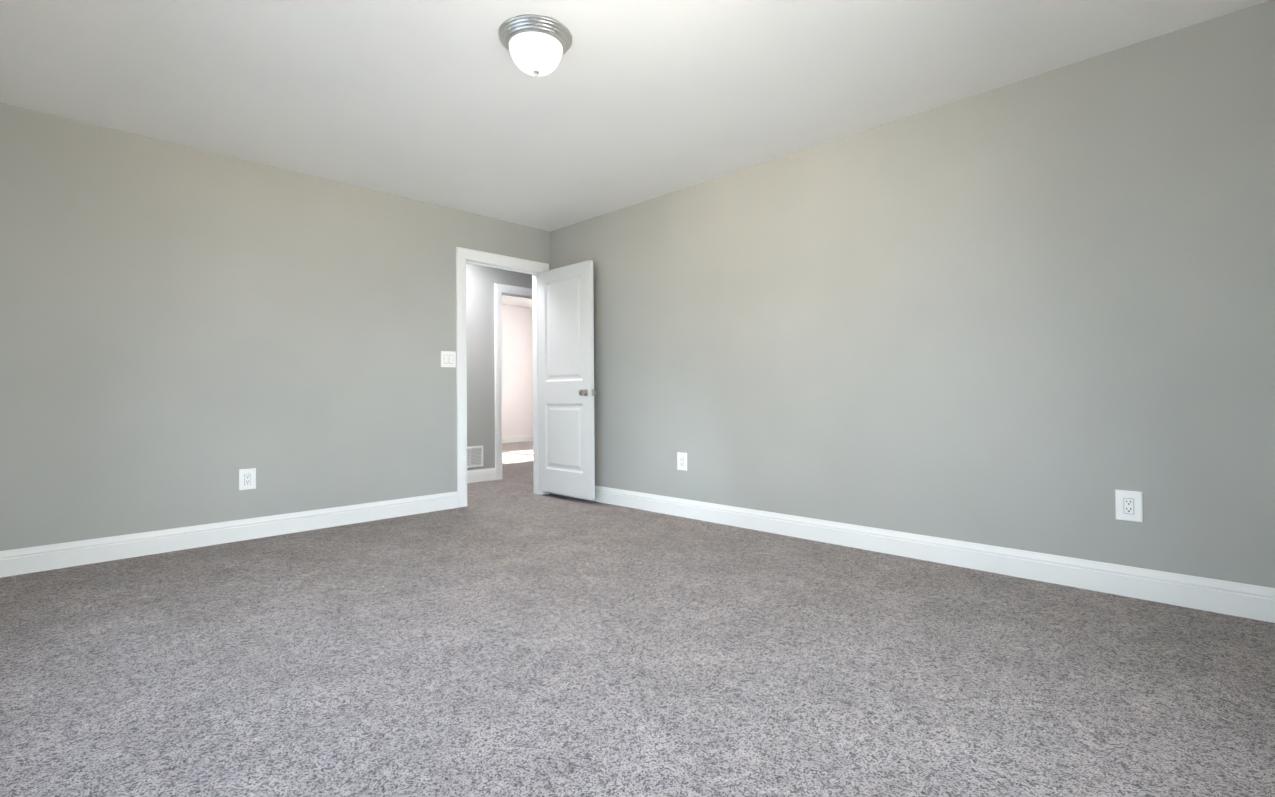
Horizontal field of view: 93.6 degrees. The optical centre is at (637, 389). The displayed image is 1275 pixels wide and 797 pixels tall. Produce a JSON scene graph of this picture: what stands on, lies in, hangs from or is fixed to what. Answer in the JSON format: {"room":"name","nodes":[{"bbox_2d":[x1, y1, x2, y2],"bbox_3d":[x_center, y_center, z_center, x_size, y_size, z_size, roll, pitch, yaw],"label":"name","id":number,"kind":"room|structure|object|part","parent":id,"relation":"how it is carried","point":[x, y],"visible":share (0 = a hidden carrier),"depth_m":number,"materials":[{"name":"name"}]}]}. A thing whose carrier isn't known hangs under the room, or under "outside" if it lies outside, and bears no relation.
{"room":"empty bedroom","nodes":[
{"label":"empty bedroom","id":0,"kind":"room"},
{"bbox_2d":[0,102,550,550],"bbox_3d":[-1.660,-0.263,4.964,0.120,2.500,5.890,-1,-1,44],"label":"wall","id":1,"kind":"structure","parent":0,"point":[176,320],"depth_m":3.82,"materials":[{"name":"paint"}]},
{"bbox_2d":[0,491,457,577],"bbox_3d":[-2.532,0.917,3.959,0.017,0.135,2.935,-1,-1,44],"label":"baseboard","id":2,"kind":"structure","parent":1,"relation":"attached to","point":[13,562],"depth_m":3.75,"materials":[{"name":"paint"}]},
{"bbox_2d":[239,468,255,489],"bbox_3d":[-2.563,0.589,3.937,0.010,0.137,0.096,-1,-1,44],"label":"outlet","id":3,"kind":"object","parent":1,"relation":"attached to","point":[247,479],"visible":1,"depth_m":3.93,"materials":[{"name":"white plastic"}]},
{"bbox_2d":[441,351,455,366],"bbox_3d":[-1.566,-0.252,4.966,0.012,0.133,0.133,-1,-1,44],"label":"light switch","id":4,"kind":"object","parent":1,"relation":"attached to","point":[448,358],"visible":1,"depth_m":4.96,"materials":[{"name":"white plastic"}]},
{"bbox_2d":[456,247,549,507],"bbox_3d":[-1.224,-0.105,5.405,0.157,2.185,0.960,-1,-1,44],"label":"door frame","id":5,"kind":"structure","parent":1,"relation":"attached to","point":[464,256],"depth_m":5.07,"materials":[{"name":"paint"}]},
{"bbox_2d":[537,260,596,499],"bbox_3d":[-0.655,-0.080,5.354,0.775,2.030,0.172,-1,-1,45],"label":"door","id":6,"kind":"structure","parent":1,"relation":"in","point":[567,392],"depth_m":5.31,"materials":[{"name":"paint"}]},
{"bbox_3d":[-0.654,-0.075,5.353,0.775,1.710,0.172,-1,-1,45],"label":"knob","id":7,"kind":"part","parent":6,"relation":"part of","materials":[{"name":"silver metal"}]},
{"bbox_2d":[467,446,482,467],"bbox_3d":[-1.796,0.724,6.431,0.008,0.225,0.315,-1,-1,44],"label":"air vent","id":8,"kind":"object","parent":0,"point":[474,456],"visible":0.65,"depth_m":6.47,"materials":[{"name":"metal"}]},
{"bbox_2d":[467,468,495,482],"bbox_3d":[-2.675,0.932,5.526,0.017,0.135,3.135,-1,-1,44],"label":"baseboard","id":9,"kind":"structure","parent":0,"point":[489,474],"depth_m":6.51,"materials":[{"name":"paint"}]},
{"bbox_2d":[494,283,531,479],"bbox_3d":[-1.300,-0.089,7.042,0.157,2.185,0.950,-1,-1,44],"label":"door frame","id":10,"kind":"structure","parent":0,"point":[500,290],"depth_m":6.68,"materials":[{"name":"paint"}]},
{"bbox_2d":[502,295,531,307],"bbox_3d":[-2.191,-1.777,9.517,4.580,0.120,5.900,-1,-1,44],"label":"ceiling","id":11,"kind":"structure","parent":0,"point":[515,301],"depth_m":11.55,"materials":[{"name":"paint"}]},
{"bbox_2d":[502,304,532,435],"bbox_3d":[-0.505,-0.430,7.860,0.124,2.870,5.540,-1,-1,44],"label":"wall","id":12,"kind":"structure","parent":0,"point":[517,370],"depth_m":6.85,"materials":[{"name":"paint"}]},
{"bbox_2d":[502,434,532,442],"bbox_3d":[-3.585,0.989,10.880,0.017,0.135,5.300,-1,-1,44],"label":"baseboard","id":13,"kind":"structure","parent":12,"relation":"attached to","point":[518,438],"depth_m":12.07,"materials":[{"name":"paint"}]},
{"bbox_2d":[0,0,1268,231],"bbox_3d":[0.740,-1.596,4.433,6.720,0.120,9.050,-1,-1,44],"label":"ceiling","id":14,"kind":"structure","parent":0,"point":[454,106],"depth_m":2.96,"materials":[{"name":"paint"}]},
{"bbox_2d":[499,14,571,77],"bbox_3d":[-0.444,-1.454,2.625,0.317,0.180,0.317,-1,-1,44],"label":"ceiling light","id":15,"kind":"object","parent":14,"relation":"attached to","point":[536,46],"visible":1,"depth_m":2.54,"materials":[{"name":"white glass"}]},
{"bbox_3d":[-0.444,-1.445,2.625,0.235,0.108,0.235,-1,-1,44],"label":"lamp shade","id":16,"kind":"part","parent":15,"relation":"part of","materials":[{"name":"white glass"}]},
{"bbox_2d":[0,441,1274,796],"bbox_3d":[-0.875,1.041,6.013,11.300,0.100,9.050,-1,-1,44],"label":"floor","id":17,"kind":"structure","parent":0,"point":[510,633],"depth_m":2.01,"materials":[{"name":"carpet"}]},
{"bbox_2d":[548,0,1274,587],"bbox_3d":[1.051,-0.293,3.965,5.090,2.500,0.120,-1,-1,44],"label":"wall","id":18,"kind":"structure","parent":0,"point":[1034,314],"depth_m":3.10,"materials":[{"name":"paint"}]},
{"bbox_2d":[677,452,686,470],"bbox_3d":[0.339,0.549,4.571,0.096,0.137,0.010,-1,-1,44],"label":"outlet","id":19,"kind":"object","parent":18,"relation":"attached to","point":[681,461],"visible":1,"depth_m":4.57,"materials":[{"name":"white plastic"}]},
{"bbox_2d":[551,486,1274,622],"bbox_3d":[0.958,0.891,3.958,5.000,0.135,0.017,-1,-1,44],"label":"baseboard","id":20,"kind":"structure","parent":18,"relation":"attached to","point":[1255,602],"depth_m":3.08,"materials":[{"name":"paint"}]},
{"bbox_2d":[1115,490,1142,522],"bbox_3d":[2.228,0.528,2.716,0.096,0.137,0.010,-1,-1,44],"label":"outlet","id":21,"kind":"object","parent":18,"relation":"attached to","point":[1128,505],"visible":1,"depth_m":2.71,"materials":[{"name":"white plastic"}]}
]}

